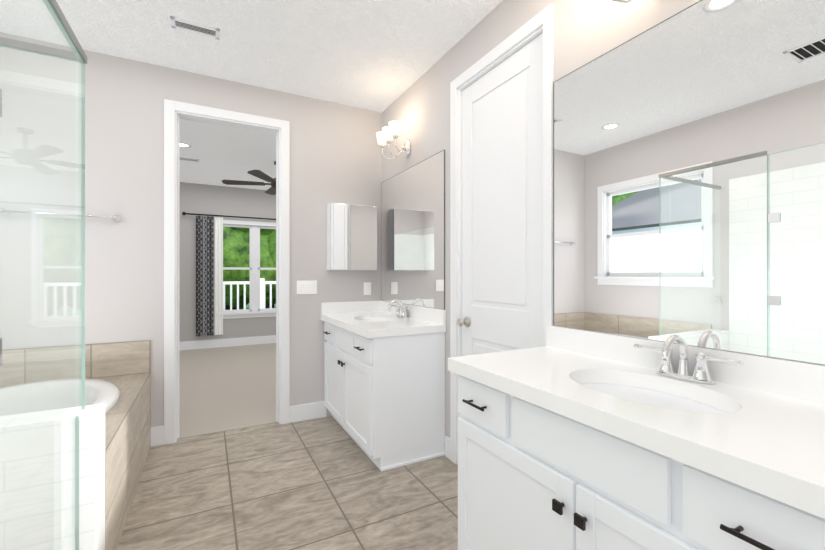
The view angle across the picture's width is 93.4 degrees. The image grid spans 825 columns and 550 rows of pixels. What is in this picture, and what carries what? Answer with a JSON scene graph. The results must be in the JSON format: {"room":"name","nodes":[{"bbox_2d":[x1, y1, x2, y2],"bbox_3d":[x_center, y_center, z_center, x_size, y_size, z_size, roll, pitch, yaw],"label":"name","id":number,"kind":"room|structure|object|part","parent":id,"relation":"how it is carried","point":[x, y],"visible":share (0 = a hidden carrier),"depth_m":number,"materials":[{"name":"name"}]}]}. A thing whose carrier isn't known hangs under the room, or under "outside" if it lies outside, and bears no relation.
{"room":"bathroom","nodes":[
{"label":"bathroom","id":0,"kind":"room"},
{"bbox_2d":[180,143,190,147],"bbox_3d":[-2.674,-1.525,4.525,0.170,0.036,0.170,0,0,-28],"label":"recessed light","id":1,"kind":"object","parent":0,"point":[184,145],"visible":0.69,"depth_m":4.54,"materials":[{"name":"white"}]},
{"bbox_2d":[0,32,379,426],"bbox_3d":[-1.539,-0.143,3.021,2.760,2.740,0.140,0,0,-28],"label":"wall","id":2,"kind":"structure","parent":0,"point":[336,156],"depth_m":2.74,"materials":[{"name":"grey paint"}]},
{"bbox_2d":[0,208,120,221],"bbox_3d":[-2.284,-0.393,2.535,0.618,0.048,0.060,0,0,-28],"label":"towel bar","id":3,"kind":"object","parent":2,"relation":"attached to","point":[116,218],"visible":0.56,"depth_m":2.52,"materials":[{"name":"silver metal"}]},
{"bbox_2d":[164,99,289,444],"bbox_3d":[-1.442,-0.023,3.083,0.880,2.500,0.154,0,0,-28],"label":"door frame","id":4,"kind":"structure","parent":2,"relation":"attached to","point":[175,112],"depth_m":2.93,"materials":[{"name":"white wood"}]},
{"bbox_2d":[297,280,316,293],"bbox_3d":[-0.895,0.104,3.299,0.170,0.115,0.008,0,0,-28],"label":"switch plate","id":5,"kind":"object","parent":2,"relation":"attached to","point":[306,287],"visible":1,"depth_m":3.30,"materials":[{"name":"white plastic"}]},
{"bbox_2d":[290,401,325,422],"bbox_3d":[-0.885,1.159,3.302,0.310,0.135,0.014,0,0,-28],"label":"baseboard","id":6,"kind":"structure","parent":2,"relation":"attached to","point":[308,411],"depth_m":3.29,"materials":[{"name":"white wood"}]},
{"bbox_2d":[327,203,376,269],"bbox_3d":[-0.530,-0.328,3.433,0.430,0.570,0.110,0,0,-28],"label":"medicine cabinet mirror","id":7,"kind":"object","parent":2,"relation":"attached to","point":[351,237],"visible":1,"depth_m":3.37,"materials":[{"name":"white mirror"}]},
{"bbox_2d":[364,282,370,294],"bbox_3d":[-0.411,0.124,3.554,0.070,0.115,0.008,0,0,-28],"label":"electrical outlet plate","id":8,"kind":"object","parent":2,"relation":"attached to","point":[367,288],"visible":1,"depth_m":3.55,"materials":[{"name":"white plastic"}]},
{"bbox_2d":[179,343,275,438],"bbox_3d":[-1.832,1.255,5.179,4.440,0.064,4.090,0,0,-28],"label":"floor","id":9,"kind":"structure","parent":0,"point":[222,389],"depth_m":4.19,"materials":[{"name":"beige carpet"}]},
{"bbox_2d":[180,182,275,341],"bbox_3d":[-2.759,-0.143,6.934,4.440,2.740,0.120,0,0,-28],"label":"wall","id":10,"kind":"structure","parent":0,"point":[195,198],"depth_m":6.54,"materials":[{"name":"grey paint"}]},
{"bbox_2d":[180,219,275,349],"bbox_3d":[-2.738,0.140,6.894,4.200,2.166,0.130,0,0,-28],"label":"trim","id":11,"kind":"structure","parent":10,"relation":"attached to","point":[254,268],"depth_m":6.86,"materials":[{"name":"white wood"}]},
{"bbox_2d":[182,212,275,336],"bbox_3d":[-2.578,-0.008,6.902,2.610,2.030,0.103,0,0,-28],"label":"curtain","id":12,"kind":"object","parent":10,"relation":"hanging from","point":[209,267],"visible":0.88,"depth_m":6.46,"materials":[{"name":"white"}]},
{"bbox_2d":[0,0,501,189],"bbox_3d":[-0.805,-1.563,3.171,4.500,0.100,8.600,0,0,-28],"label":"ceiling","id":13,"kind":"structure","parent":0,"point":[381,56],"depth_m":2.54,"materials":[{"name":"white paint"}]},
{"bbox_2d":[180,157,198,161],"bbox_3d":[-2.945,-1.507,5.060,0.300,0.009,0.120,0,0,-28],"label":"ceiling vent","id":14,"kind":"object","parent":13,"relation":"in","point":[189,159],"visible":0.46,"depth_m":5.07,"materials":[{"name":"white metal"}]},
{"bbox_2d":[170,16,219,39],"bbox_3d":[-1.324,-1.507,2.377,0.260,0.009,0.110,0,0,-28],"label":"ceiling vent","id":15,"kind":"object","parent":13,"relation":"in","point":[194,27],"visible":1,"depth_m":2.37,"materials":[{"name":"white metal"}]},
{"bbox_2d":[222,161,275,194],"bbox_3d":[-1.823,-1.329,5.256,1.355,0.365,1.304,0,0,-28],"label":"ceiling fan","id":16,"kind":"object","parent":13,"relation":"hanging from","point":[264,177],"visible":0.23,"depth_m":5.09,"materials":[{"name":"brown"}]},
{"bbox_2d":[117,415,457,549],"bbox_3d":[-0.495,1.257,1.022,3.040,0.060,4.510,0,0,-28],"label":"floor","id":17,"kind":"structure","parent":0,"point":[323,483],"depth_m":2.15,"materials":[{"name":"beige tile"}]},
{"bbox_2d":[0,404,104,549],"bbox_3d":[-1.626,0.866,1.244,1.003,0.718,0.140,0,0,-28],"label":"wall","id":18,"kind":"structure","parent":17,"relation":"on","point":[91,477],"depth_m":1.37,"materials":[{"name":"tile"}]},
{"bbox_2d":[0,340,150,549],"bbox_3d":[-1.988,0.846,1.930,1.003,0.758,1.406,0,0,-28],"label":"tub deck","id":19,"kind":"object","parent":17,"relation":"on","point":[124,368],"visible":0.33,"depth_m":2.43,"materials":[{"name":"tile"}]},
{"bbox_2d":[0,378,119,415],"bbox_3d":[-2.002,0.903,1.928,0.870,0.475,1.270,0,0,-28],"label":"bathtub","id":20,"kind":"object","parent":19,"relation":"in","point":[106,393],"visible":0.15,"depth_m":2.35,"materials":[{"name":"white ceramic"}]},
{"bbox_2d":[323,321,444,470],"bbox_3d":[-0.285,0.806,2.999,0.576,0.837,1.105,0,0,-28],"label":"bathroom vanity","id":21,"kind":"object","parent":17,"relation":"on","point":[384,401],"depth_m":2.56,"materials":[{"name":"white wood"}]},
{"bbox_3d":[-0.529,0.570,2.878,0.033,0.193,0.894,0,0,-28],"label":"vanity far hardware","id":22,"kind":"part","parent":21,"relation":"part of","materials":[{"name":"black metal"}]},
{"bbox_2d":[321,300,445,337],"bbox_3d":[-0.283,0.381,3.000,0.571,0.287,1.104,0,0,-28],"label":"countertop","id":23,"kind":"structure","parent":21,"relation":"on","point":[356,317],"depth_m":2.88,"materials":[{"name":"white stone"}]},
{"bbox_2d":[388,299,410,317],"bbox_3d":[-0.126,0.264,3.100,0.144,0.145,0.322,0,0,-28],"label":"faucet","id":24,"kind":"object","parent":23,"relation":"on","point":[401,312],"visible":1,"depth_m":3.09,"materials":[{"name":"silver metal"}]},
{"bbox_2d":[458,375,824,549],"bbox_3d":[0.673,0.806,1.185,0.576,0.837,1.173,0,0,-28],"label":"bathroom vanity","id":25,"kind":"object","parent":17,"relation":"on","point":[522,464],"depth_m":1.06,"materials":[{"name":"white wood"}]},
{"bbox_3d":[0.429,0.570,1.065,0.033,0.193,0.964,0,0,-28],"label":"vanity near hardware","id":26,"kind":"part","parent":25,"relation":"part of","materials":[{"name":"black metal"}]},
{"bbox_2d":[448,325,824,518],"bbox_3d":[0.672,0.381,1.192,0.571,0.287,1.184,0,0,-28],"label":"countertop","id":27,"kind":"structure","parent":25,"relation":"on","point":[764,434],"depth_m":1.04,"materials":[{"name":"white stone"}]},
{"bbox_2d":[634,335,743,383],"bbox_3d":[0.851,0.264,1.252,0.144,0.145,0.322,0,0,-28],"label":"faucet","id":28,"kind":"object","parent":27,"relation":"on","point":[701,373],"visible":1,"depth_m":1.23,"materials":[{"name":"silver metal"}]},
{"bbox_2d":[380,0,823,437],"bbox_3d":[0.780,-0.143,1.735,0.120,2.740,4.580,0,0,-28],"label":"wall","id":29,"kind":"structure","parent":0,"point":[584,30],"depth_m":2.30,"materials":[{"name":"grey paint"}]},
{"bbox_2d":[376,121,410,159],"bbox_3d":[-0.136,-1.046,3.095,0.224,0.214,0.358,0,0,-28],"label":"sconce","id":30,"kind":"object","parent":29,"relation":"attached to","point":[389,133],"visible":1,"depth_m":3.05,"materials":[{"name":"white glass"}]},
{"bbox_2d":[381,150,444,308],"bbox_3d":[-0.035,-0.311,3.138,0.006,1.092,1.089,0,0,-28],"label":"mirror","id":31,"kind":"object","parent":29,"relation":"attached to","point":[412,235],"visible":1,"depth_m":3.02,"materials":[{"name":"white mirror"}]},
{"bbox_2d":[450,3,553,463],"bbox_3d":[0.509,-0.023,2.229,0.137,2.500,0.855,0,0,-28],"label":"door frame","id":32,"kind":"structure","parent":29,"relation":"attached to","point":[536,26],"depth_m":2.24,"materials":[{"name":"white wood"}]},
{"bbox_2d":[462,33,542,355],"bbox_3d":[0.500,0.015,2.215,0.038,2.409,0.705,0,0,-28],"label":"closet door","id":33,"kind":"structure","parent":29,"relation":"in","point":[502,206],"depth_m":2.16,"materials":[{"name":"white wood"}]},
{"bbox_2d":[457,317,470,326],"bbox_3d":[0.317,0.297,2.444,0.070,0.064,0.064,0,0,-28],"label":"door knob","id":34,"kind":"object","parent":33,"relation":"attached to","point":[461,322],"visible":1,"depth_m":2.43,"materials":[{"name":"silver metal"}]},
{"bbox_2d":[612,0,631,2],"bbox_3d":[0.808,-1.081,1.309,0.224,0.214,0.358,0,0,-28],"label":"sconce","id":35,"kind":"object","parent":29,"relation":"attached to","point":[624,1],"visible":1,"depth_m":1.39,"materials":[{"name":"white glass"}]},
{"bbox_2d":[553,0,824,364],"bbox_3d":[0.928,-0.333,1.314,0.006,1.136,1.143,0,0,-28],"label":"mirror","id":36,"kind":"object","parent":29,"relation":"attached to","point":[689,175],"visible":1,"depth_m":1.27,"materials":[{"name":"white mirror"}]},
{"label":"outside","id":37,"kind":"structure","parent":0,"visible":0},
{"bbox_3d":[-4.571,1.318,4.371,28.000,0.058,28.000,0,0,-28],"label":"ground","id":38,"kind":"structure","parent":37,"visible":0},
{"bbox_2d":[223,278,275,309],"bbox_3d":[-2.884,0.677,7.598,5.200,1.220,1.170,0,0,-28],"label":"railing","id":39,"kind":"object","parent":38,"relation":"on","point":[263,282],"visible":0.15,"depth_m":7.87,"materials":[{"name":"white wood"}]},
{"bbox_2d":[223,227,275,309],"bbox_3d":[-5.858,-5.339,13.199,19.946,13.132,12.800,0,0,-28],"label":"trees","id":40,"kind":"object","parent":38,"relation":"on","point":[235,246],"visible":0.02,"depth_m":8.90,"materials":[{"name":"green plant"}]},
{"bbox_3d":[-0.550,1.176,0.163,0.120,0.098,2.776,0,0,-28],"label":"shower curb","id":41,"kind":"object","parent":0,"visible":0},
{"bbox_2d":[0,0,86,549],"bbox_3d":[-0.958,0.152,-0.004,0.990,1.946,2.861,0,0,-28],"label":"glass","id":42,"kind":"object","parent":41,"relation":"on","point":[78,54],"visible":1,"depth_m":1.19,"materials":[{"name":"teal"}]}
]}

